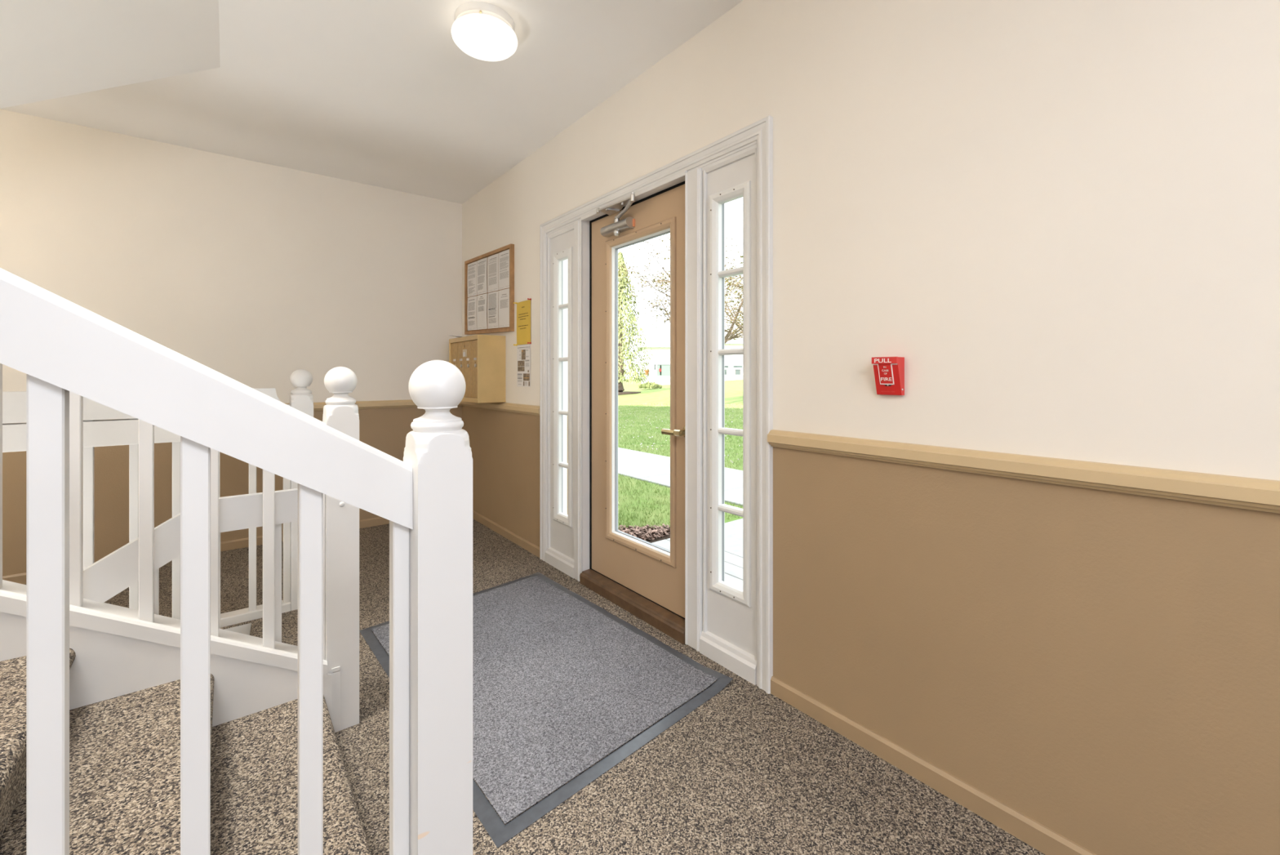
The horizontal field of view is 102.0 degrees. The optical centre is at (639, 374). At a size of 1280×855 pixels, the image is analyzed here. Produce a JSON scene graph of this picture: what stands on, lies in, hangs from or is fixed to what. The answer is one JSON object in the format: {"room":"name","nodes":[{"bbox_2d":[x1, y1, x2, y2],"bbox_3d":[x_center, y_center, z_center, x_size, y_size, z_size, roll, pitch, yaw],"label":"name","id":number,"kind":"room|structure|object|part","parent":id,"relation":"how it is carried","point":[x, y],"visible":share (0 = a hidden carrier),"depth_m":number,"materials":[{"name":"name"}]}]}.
{"room":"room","nodes":[
{"label":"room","id":0,"kind":"room"},
{"bbox_2d":[0,0,220,108],"bbox_3d":[-2.235,-0.900,0.700,2.576,1.600,2.080,0,0,-39],"label":"soffit","id":1,"kind":"structure","parent":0,"point":[50,49],"depth_m":1.85,"materials":[{"name":"paint"}]},
{"bbox_2d":[0,109,462,575],"bbox_3d":[-3.133,0.599,2.913,4.230,4.201,0.150,0,0,-39],"label":"wall","id":2,"kind":"structure","parent":0,"point":[255,273],"depth_m":3.24,"materials":[{"name":"beige paint"}]},
{"bbox_2d":[2,516,389,583],"bbox_3d":[-3.024,1.072,2.896,4.080,0.056,0.013,0,0,-39],"label":"baseboard","id":3,"kind":"structure","parent":2,"relation":"attached to","point":[20,578],"depth_m":3.28,"materials":[{"name":"paint"}]},
{"bbox_2d":[285,399,462,410],"bbox_3d":[-3.018,0.220,2.889,4.080,0.059,0.031,0,0,-39],"label":"trim","id":4,"kind":"structure","parent":2,"relation":"attached to","point":[382,403],"depth_m":3.77,"materials":[{"name":"paint"}]},
{"bbox_2d":[0,0,742,204],"bbox_3d":[-0.175,-1.436,-0.679,4.080,0.130,9.156,0,0,-39],"label":"ceiling","id":5,"kind":"structure","parent":0,"point":[379,93],"depth_m":2.49,"materials":[{"name":"paint"}]},
{"bbox_2d":[451,1,517,61],"bbox_3d":[-0.604,-1.319,2.019,0.248,0.104,0.248,0,0,-39],"label":"ceiling light","id":6,"kind":"object","parent":5,"relation":"attached to","point":[483,31],"visible":1,"depth_m":1.95,"materials":[{"name":"white glass"}]},
{"bbox_2d":[23,518,1045,854],"bbox_3d":[-0.175,1.180,-0.679,4.080,0.160,9.156,0,0,-39],"label":"floor","id":7,"kind":"structure","parent":0,"point":[745,771],"depth_m":1.39,"materials":[{"name":"brown carpet"}]},
{"bbox_2d":[2,368,313,626],"bbox_3d":[-2.710,0.540,1.590,2.904,1.130,0.092,0,0,-39],"label":"guard railing","id":8,"kind":"object","parent":7,"relation":"on","point":[105,431],"visible":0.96,"depth_m":2.10,"materials":[{"name":"white paint"}]},
{"bbox_3d":[-2.745,1.084,1.562,2.812,0.042,0.068,0,0,-39],"label":"rail","id":9,"kind":"part","parent":8,"relation":"part of","materials":[{"name":"white paint"}]},
{"bbox_3d":[-1.617,0.577,2.476,0.089,1.046,0.089,0,0,-39],"label":"newel post","id":10,"kind":"part","parent":8,"relation":"part of","materials":[{"name":"white paint"}]},
{"bbox_2d":[0,611,372,854],"bbox_3d":[-1.459,0.495,0.627,2.000,1.529,1.062,0,0,-39],"label":"staircase","id":11,"kind":"structure","parent":7,"relation":"on","point":[125,691],"depth_m":1.16,"materials":[{"name":"brown carpet"}]},
{"bbox_2d":[0,267,359,732],"bbox_3d":[-1.662,0.078,1.065,1.928,2.044,0.113,0,0,-39],"label":"stair railing","id":12,"kind":"object","parent":11,"relation":"on","point":[340,412],"visible":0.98,"depth_m":1.47,"materials":[{"name":"white paint"}]},
{"bbox_3d":[-1.697,0.345,1.037,1.837,1.137,0.113,0,0,-39],"label":"rail","id":13,"kind":"part","parent":12,"relation":"part of","materials":[{"name":"white paint"}]},
{"bbox_3d":[-0.948,0.577,1.642,0.089,1.046,0.089,0,0,-39],"label":"newel post","id":14,"kind":"part","parent":12,"relation":"part of","materials":[{"name":"white paint"}]},
{"bbox_2d":[0,269,472,854],"bbox_3d":[-1.064,0.078,0.315,1.928,2.044,0.091,0,0,-39],"label":"stair railing","id":15,"kind":"object","parent":11,"relation":"on","point":[61,347],"visible":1,"depth_m":0.71,"materials":[{"name":"white paint"}]},
{"bbox_3d":[-0.346,0.577,0.887,0.089,1.046,0.089,0,0,-39],"label":"newel post","id":16,"kind":"part","parent":15,"relation":"part of","materials":[{"name":"white paint"}]},
{"bbox_2d":[224,622,253,635],"bbox_3d":[-2.267,1.742,1.316,2.076,1.284,0.914,0,0,-39],"label":"staircase","id":17,"kind":"structure","parent":7,"relation":"on","point":[245,628],"depth_m":2.29,"materials":[{"name":"white wood"}]},
{"bbox_2d":[83,488,297,642],"bbox_3d":[-1.641,1.201,1.191,1.718,1.685,0.063,0,0,-39],"label":"stair railing","id":18,"kind":"object","parent":17,"relation":"attached to","point":[118,570],"visible":0.16,"depth_m":1.44,"materials":[{"name":"white paint"}]},
{"bbox_2d":[359,571,733,847],"bbox_3d":[-0.443,1.092,2.044,0.969,0.013,1.455,0,0,-39],"label":"doormat","id":19,"kind":"object","parent":7,"relation":"on","point":[561,682],"visible":0.73,"depth_m":1.79,"materials":[{"name":"grey carpet"}]},
{"bbox_2d":[462,0,1279,854],"bbox_3d":[1.479,-0.051,0.639,0.150,2.901,9.456,0,0,-39],"label":"wall","id":20,"kind":"structure","parent":0,"point":[1061,217],"depth_m":1.25,"materials":[{"name":"beige paint"}]},
{"bbox_2d":[448,334,505,403],"bbox_3d":[-1.163,-0.037,3.679,0.194,0.450,0.564,0,0,-39],"label":"mailbox","id":21,"kind":"object","parent":20,"relation":"attached to","point":[480,358],"visible":0.85,"depth_m":3.49,"materials":[{"name":"gold metal"}]},
{"bbox_3d":[-1.349,-0.037,3.787,0.010,0.388,0.132,0,0,-39],"label":"mailbox door","id":22,"kind":"part","parent":21,"relation":"part of","materials":[{"name":"gold metal"}]},
{"bbox_3d":[-1.265,-0.037,3.682,0.010,0.388,0.132,0,0,-39],"label":"mailbox door","id":23,"kind":"part","parent":21,"relation":"part of","materials":[{"name":"gold metal"}]},
{"bbox_3d":[-1.181,-0.037,3.577,0.010,0.388,0.132,0,0,-39],"label":"mailbox door","id":24,"kind":"part","parent":21,"relation":"part of","materials":[{"name":"gold metal"}]},
{"bbox_3d":[-1.098,-0.037,3.472,0.010,0.388,0.132,0,0,-39],"label":"mailbox door","id":25,"kind":"part","parent":21,"relation":"part of","materials":[{"name":"gold metal"}]},
{"bbox_2d":[464,244,514,334],"bbox_3d":[-1.100,-0.584,3.736,0.025,0.600,0.845,0,0,-39],"label":"notice board","id":26,"kind":"object","parent":20,"relation":"attached to","point":[511,246],"visible":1,"depth_m":3.59,"materials":[{"name":"brown wood"}]},
{"bbox_3d":[-1.357,-0.598,4.058,0.025,0.573,0.022,0,0,-39],"label":"frame","id":27,"kind":"part","parent":26,"relation":"part of","materials":[{"name":"brown wood"}]},
{"bbox_2d":[466,261,476,297],"bbox_3d":[-1.287,-0.726,3.969,0.004,0.262,0.191,0,0,-39],"label":"notice sheet","id":28,"kind":"object","parent":26,"relation":"attached to","point":[472,267],"visible":1,"depth_m":3.96,"materials":[{"name":"white paper"}]},
{"bbox_2d":[468,265,475,295],"bbox_3d":[-1.288,-0.719,3.969,0.003,0.221,0.160,0,0,-39],"label":"print","id":29,"kind":"object","parent":28,"relation":"attached to","point":[471,268],"depth_m":3.97,"materials":[{"name":"grey paper"}]},
{"bbox_2d":[466,295,476,330],"bbox_3d":[-1.288,-0.466,3.969,0.005,0.262,0.191,0,0,-39],"label":"notice sheet","id":30,"kind":"object","parent":26,"relation":"attached to","point":[472,301],"visible":1,"depth_m":3.96,"materials":[{"name":"white paper"}]},
{"bbox_2d":[468,302,475,325],"bbox_3d":[-1.288,-0.451,3.969,0.003,0.205,0.160,0,0,-39],"label":"print","id":31,"kind":"object","parent":30,"relation":"attached to","point":[471,304],"depth_m":3.96,"materials":[{"name":"grey paper"}]},
{"bbox_2d":[476,293,487,329],"bbox_3d":[-1.165,-0.460,3.813,0.005,0.262,0.191,0,0,-39],"label":"notice sheet","id":32,"kind":"object","parent":26,"relation":"attached to","point":[482,323],"visible":1,"depth_m":3.80,"materials":[{"name":"white paper"}]},
{"bbox_2d":[478,297,484,328],"bbox_3d":[-1.166,-0.453,3.813,0.003,0.222,0.158,0,0,-39],"label":"print","id":33,"kind":"object","parent":32,"relation":"attached to","point":[481,300],"depth_m":3.81,"materials":[{"name":"grey paper"}]},
{"bbox_2d":[476,257,487,294],"bbox_3d":[-1.165,-0.720,3.813,0.005,0.262,0.191,0,0,-39],"label":"notice sheet","id":34,"kind":"object","parent":26,"relation":"attached to","point":[482,287],"visible":1,"depth_m":3.80,"materials":[{"name":"white paper"}]},
{"bbox_2d":[477,262,484,293],"bbox_3d":[-1.166,-0.711,3.813,0.003,0.218,0.158,0,0,-39],"label":"print","id":35,"kind":"object","parent":34,"relation":"attached to","point":[481,265],"depth_m":3.82,"materials":[{"name":"grey paper"}]},
{"bbox_3d":[-1.100,-0.859,3.736,0.025,0.048,0.801,0,0,-39],"label":"frame","id":36,"kind":"part","parent":26,"relation":"part of","materials":[{"name":"brown wood"}]},
{"bbox_3d":[-1.100,-0.309,3.736,0.025,0.048,0.801,0,0,-39],"label":"frame","id":37,"kind":"part","parent":26,"relation":"part of","materials":[{"name":"brown wood"}]},
{"bbox_2d":[487,253,498,293],"bbox_3d":[-1.039,-0.713,3.659,0.004,0.262,0.191,0,0,-39],"label":"notice sheet","id":38,"kind":"object","parent":26,"relation":"attached to","point":[492,260],"visible":1,"depth_m":3.65,"materials":[{"name":"white paper"}]},
{"bbox_2d":[488,258,497,291],"bbox_3d":[-1.040,-0.703,3.658,0.002,0.216,0.160,0,0,-39],"label":"print","id":39,"kind":"object","parent":38,"relation":"attached to","point":[492,263],"depth_m":3.66,"materials":[{"name":"grey paper"}]},
{"bbox_2d":[487,290,498,328],"bbox_3d":[-1.040,-0.453,3.659,0.005,0.262,0.191,0,0,-39],"label":"notice sheet","id":40,"kind":"object","parent":26,"relation":"attached to","point":[492,297],"visible":1,"depth_m":3.65,"materials":[{"name":"white paper"}]},
{"bbox_2d":[488,293,497,327],"bbox_3d":[-1.040,-0.453,3.658,0.003,0.236,0.160,0,0,-39],"label":"print","id":41,"kind":"object","parent":40,"relation":"attached to","point":[492,296],"depth_m":3.65,"materials":[{"name":"grey paper"}]},
{"bbox_2d":[498,288,509,327],"bbox_3d":[-0.917,-0.447,3.502,0.005,0.262,0.191,0,0,-39],"label":"notice sheet","id":42,"kind":"object","parent":26,"relation":"attached to","point":[504,295],"visible":1,"depth_m":3.50,"materials":[{"name":"white paper"}]},
{"bbox_2d":[499,295,508,326],"bbox_3d":[-0.917,-0.429,3.502,0.003,0.202,0.160,0,0,-39],"label":"print","id":43,"kind":"object","parent":42,"relation":"attached to","point":[504,300],"depth_m":3.50,"materials":[{"name":"grey paper"}]},
{"bbox_2d":[498,248,509,289],"bbox_3d":[-0.917,-0.707,3.502,0.005,0.262,0.191,0,0,-39],"label":"notice sheet","id":44,"kind":"object","parent":26,"relation":"attached to","point":[504,256],"visible":1,"depth_m":3.50,"materials":[{"name":"white paper"}]},
{"bbox_2d":[499,254,508,286],"bbox_3d":[-0.917,-0.696,3.502,0.003,0.214,0.160,0,0,-39],"label":"print","id":45,"kind":"object","parent":44,"relation":"attached to","point":[504,259],"depth_m":3.50,"materials":[{"name":"grey paper"}]},
{"bbox_3d":[-0.844,-0.571,3.414,0.025,0.573,0.022,0,0,-39],"label":"frame","id":46,"kind":"part","parent":26,"relation":"part of","materials":[{"name":"brown wood"}]},
{"bbox_2d":[459,400,539,415],"bbox_3d":[-1.010,0.220,3.618,0.031,0.059,1.333,0,0,-39],"label":"trim","id":47,"kind":"structure","parent":20,"relation":"attached to","point":[506,406],"depth_m":3.43,"materials":[{"name":"paint"}]},
{"bbox_2d":[516,299,530,345],"bbox_3d":[-0.742,-0.329,3.300,0.004,0.275,0.198,0,0,-39],"label":"notice","id":48,"kind":"object","parent":20,"relation":"attached to","point":[523,308],"visible":1,"depth_m":3.29,"materials":[{"name":"paper"}]},
{"bbox_2d":[518,306,528,328],"bbox_3d":[-0.744,-0.361,3.300,0.001,0.141,0.144,0,0,-39],"label":"print","id":49,"kind":"object","parent":48,"relation":"attached to","point":[522,310],"depth_m":3.30,"materials":[{"name":"yellow paper"}]},
{"bbox_2d":[516,344,530,386],"bbox_3d":[-0.742,-0.055,3.301,0.003,0.266,0.191,0,0,-39],"label":"sheet","id":50,"kind":"object","parent":20,"relation":"attached to","point":[523,352],"visible":1,"depth_m":3.30,"materials":[{"name":"white paper"}]},
{"bbox_2d":[517,366,524,371],"bbox_3d":[-0.763,-0.035,3.326,0.001,0.030,0.099,0,0,-39],"label":"photo","id":51,"kind":"object","parent":50,"relation":"attached to","point":[519,368],"depth_m":3.32},
{"bbox_2d":[517,360,524,366],"bbox_3d":[-0.763,-0.070,3.326,0.001,0.036,0.099,0,0,-39],"label":"photo","id":52,"kind":"object","parent":50,"relation":"on","point":[520,363],"depth_m":3.32},
{"bbox_2d":[521,349,525,359],"bbox_3d":[-0.742,-0.126,3.299,0.001,0.064,0.057,0,0,-39],"label":"photo","id":53,"kind":"object","parent":50,"relation":"on","point":[523,351],"depth_m":3.30},
{"bbox_2d":[523,373,529,380],"bbox_3d":[-0.716,0.017,3.267,0.001,0.045,0.086,0,0,-39],"label":"photo","id":54,"kind":"object","parent":50,"relation":"on","point":[526,375],"depth_m":3.27},
{"bbox_2d":[545,223,573,577],"bbox_3d":[-0.431,0.140,2.942,0.068,1.920,0.319,0,0,-39],"label":"window","id":55,"kind":"structure","parent":20,"relation":"in","point":[559,553],"depth_m":2.98,"materials":[{"name":"white paint"}]},
{"bbox_3d":[-0.431,0.070,2.939,0.036,1.549,0.208,0,0,-39],"label":"glazing frame","id":56,"kind":"part","parent":55,"relation":"part of","materials":[{"name":"white wood"}]},
{"bbox_2d":[591,183,684,617],"bbox_3d":[-0.039,0.107,2.440,0.150,1.854,0.779,0,0,-39],"label":"door","id":57,"kind":"structure","parent":20,"relation":"in","point":[655,572],"depth_m":2.51,"materials":[{"name":"brown paint"}]},
{"bbox_3d":[-0.070,-0.789,2.438,0.025,0.062,0.234,0,0,-21],"label":"closer arm","id":58,"kind":"part","parent":57,"relation":"part of","materials":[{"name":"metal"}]},
{"bbox_3d":[-0.050,-0.722,2.462,0.050,0.050,0.012,0,0,-39],"label":"plate","id":59,"kind":"part","parent":57,"relation":"part of","materials":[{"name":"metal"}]},
{"bbox_3d":[-0.004,0.078,2.449,0.034,1.520,0.526,0,0,-39],"label":"glazing frame","id":60,"kind":"part","parent":57,"relation":"part of","materials":[{"name":"white paint"}]},
{"bbox_3d":[0.133,0.241,2.177,0.023,0.025,0.109,0,0,-39],"label":"lever","id":61,"kind":"part","parent":57,"relation":"part of","materials":[{"name":"gold metal"}]},
{"bbox_2d":[539,115,773,693],"bbox_3d":[-0.013,0.154,2.490,0.177,2.092,1.675,0,0,-39],"label":"trim","id":62,"kind":"structure","parent":20,"relation":"attached to","point":[686,170],"depth_m":2.11,"materials":[{"name":"white paint"}]},
{"bbox_3d":[-0.572,0.135,3.076,0.021,2.054,0.062,0,0,-39],"label":"casing","id":63,"kind":"part","parent":62,"relation":"part of","materials":[{"name":"white paint"}]},
{"bbox_3d":[-0.069,-0.861,2.445,0.021,0.062,1.675,0,0,-39],"label":"head casing","id":64,"kind":"part","parent":62,"relation":"part of","materials":[{"name":"white paint"}]},
{"bbox_3d":[0.433,0.135,1.814,0.021,2.054,0.062,0,0,-39],"label":"casing","id":65,"kind":"part","parent":62,"relation":"part of","materials":[{"name":"white paint"}]},
{"bbox_2d":[699,144,756,684],"bbox_3d":[0.348,0.140,1.964,0.068,1.920,0.274,0,0,-39],"label":"window","id":66,"kind":"structure","parent":20,"relation":"in","point":[728,637],"depth_m":1.97,"materials":[{"name":"white paint"}]},
{"bbox_3d":[0.344,0.070,1.965,0.036,1.549,0.204,0,0,-39],"label":"glazing frame","id":67,"kind":"part","parent":66,"relation":"part of","materials":[{"name":"white wood"}]},
{"bbox_2d":[472,510,1097,854],"bbox_3d":[1.419,1.072,0.583,0.013,0.056,9.143,0,0,-39],"label":"baseboard","id":68,"kind":"structure","parent":20,"relation":"attached to","point":[1036,834],"depth_m":1.40,"materials":[{"name":"paint"}]},
{"bbox_2d":[871,356,904,395],"bbox_3d":[0.699,0.004,1.460,0.047,0.106,0.072,0,0,-39],"label":"fire alarm pull station","id":69,"kind":"object","parent":20,"relation":"attached to","point":[889,371],"visible":1,"depth_m":1.45,"materials":[{"name":"red plastic"}]},
{"bbox_3d":[0.691,-0.011,1.454,0.026,0.075,0.071,0,0,-39],"label":"pull handle","id":70,"kind":"part","parent":69,"relation":"part of","materials":[{"name":"red plastic"}]},
{"bbox_2d":[767,429,1279,513],"bbox_3d":[2.355,0.220,-0.605,0.031,0.059,6.118,0,0,-39],"label":"trim","id":71,"kind":"structure","parent":20,"relation":"attached to","point":[1236,491],"depth_m":1.15,"materials":[{"name":"paint"}]},
{"label":"outside","id":72,"kind":"structure","parent":0,"visible":0},
{"bbox_2d":[617,377,742,528],"bbox_3d":[10.747,0.828,53.316,80.000,7.545,120.000,0,0,-39],"label":"ground","id":73,"kind":"structure","parent":72,"point":[733,388],"depth_m":9.54,"materials":[{"name":"plant"}]},
{"bbox_2d":[617,391,640,395],"bbox_3d":[-1.328,1.315,33.721,2.750,0.340,2.600,0,0,-39],"label":"mulch ring","id":74,"kind":"object","parent":73,"relation":"on","point":[623,393],"visible":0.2,"depth_m":32.83,"materials":[{"name":"soil"}]},
{"bbox_2d":[617,251,653,391],"bbox_3d":[-1.117,-3.277,33.695,4.703,9.500,4.710,0,0,-39],"label":"conifer","id":75,"kind":"object","parent":74,"relation":"on","point":[623,286],"visible":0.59,"depth_m":33.28,"materials":[{"name":"green plant"}]},
{"bbox_2d":[617,527,670,542],"bbox_3d":[-0.510,1.232,4.178,1.150,0.056,1.430,0,0,-39],"label":"mulch bed","id":76,"kind":"object","parent":73,"relation":"on","point":[667,536],"visible":0.04,"depth_m":3.82,"materials":[{"name":"soil"}]},
{"bbox_2d":[617,523,670,540],"bbox_3d":[-0.501,1.186,4.175,1.150,0.040,1.443,0,0,-39],"label":"chips","id":77,"kind":"object","parent":76,"relation":"on","point":[640,534],"visible":0.09,"depth_m":3.91,"materials":[{"name":"brown wood"}]},
{"bbox_2d":[644,369,648,382],"bbox_3d":[0.659,0.270,49.881,0.460,1.460,0.453,0,0,-39],"label":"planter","id":78,"kind":"object","parent":73,"relation":"on","point":[646,370],"visible":0.4,"depth_m":49.77,"materials":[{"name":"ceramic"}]},
{"bbox_2d":[636,382,662,388],"bbox_3d":[0.748,0.821,40.102,1.938,0.571,1.859,0,0,-39],"label":"shrub","id":79,"kind":"object","parent":73,"relation":"on","point":[644,385],"visible":0.99,"depth_m":39.58,"materials":[{"name":"green plant"}]},
{"bbox_2d":[637,328,670,384],"bbox_3d":[2.346,-1.250,54.010,5.200,7.100,9.000,0,0,0],"label":"house","id":80,"kind":"structure","parent":73,"relation":"on","point":[659,340],"depth_m":50.02,"materials":[{"name":"white"}]},
{"bbox_3d":[2.326,-0.400,50.030,1.280,1.080,0.060,0,0,0],"label":"pane","id":81,"kind":"part","parent":80,"relation":"part of","materials":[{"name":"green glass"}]},
{"bbox_2d":[617,447,742,506],"bbox_3d":[0.054,1.238,6.948,1.315,0.083,22.790,0,0,-39],"label":"sidewalk","id":82,"kind":"structure","parent":73,"relation":"on","point":[653,468],"depth_m":6.39,"materials":[{"name":"concrete"}]},
{"bbox_2d":[617,402,742,528],"bbox_3d":[1.222,1.204,13.221,7.677,0.609,17.736,0,0,-11],"label":"grass","id":83,"kind":"structure","parent":73,"relation":"on","point":[663,406],"depth_m":9.48,"materials":[{"name":"green plant"}]},
{"bbox_2d":[617,232,742,343],"bbox_3d":[2.351,-2.219,17.223,7.279,7.237,8.427,0,0,-14],"label":"tree","id":84,"kind":"object","parent":73,"relation":"on","point":[730,335],"visible":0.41,"depth_m":16.47,"materials":[{"name":"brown plant"}]},
{"bbox_2d":[617,408,742,462],"bbox_3d":[1.378,1.137,14.117,4.668,0.342,14.586,0,0,-4],"label":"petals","id":85,"kind":"object","parent":73,"relation":"on","point":[740,408],"visible":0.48,"depth_m":11.71,"materials":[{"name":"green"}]},
{"bbox_2d":[652,537,742,588],"bbox_3d":[0.665,1.214,2.601,1.006,0.031,2.440,0,0,-39],"label":"porch deck","id":86,"kind":"object","parent":73,"relation":"on","point":[733,563],"visible":0.09,"depth_m":3.24,"materials":[{"name":"white wood"}]},
{"bbox_2d":[724,324,742,380],"bbox_3d":[9.437,-1.700,54.098,5.400,6.900,9.000,0,0,0],"label":"house","id":87,"kind":"structure","parent":73,"relation":"on","point":[733,363],"depth_m":50.10,"materials":[{"name":"white"}]},
{"bbox_3d":[9.451,-0.410,50.118,0.870,0.880,0.060,0,0,0],"label":"pane","id":88,"kind":"part","parent":87,"relation":"part of","materials":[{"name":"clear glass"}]},
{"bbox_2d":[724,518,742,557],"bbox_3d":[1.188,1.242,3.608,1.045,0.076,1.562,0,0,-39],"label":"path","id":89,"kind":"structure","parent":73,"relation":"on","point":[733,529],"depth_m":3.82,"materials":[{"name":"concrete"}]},
{"bbox_2d":[724,255,742,340],"bbox_3d":[5.515,-2.657,24.474,7.026,7.627,5.705,0,0,-39],"label":"tree","id":90,"kind":"object","parent":73,"relation":"on","point":[735,291],"visible":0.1,"depth_m":23.68,"materials":[{"name":"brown plant"}]}
]}

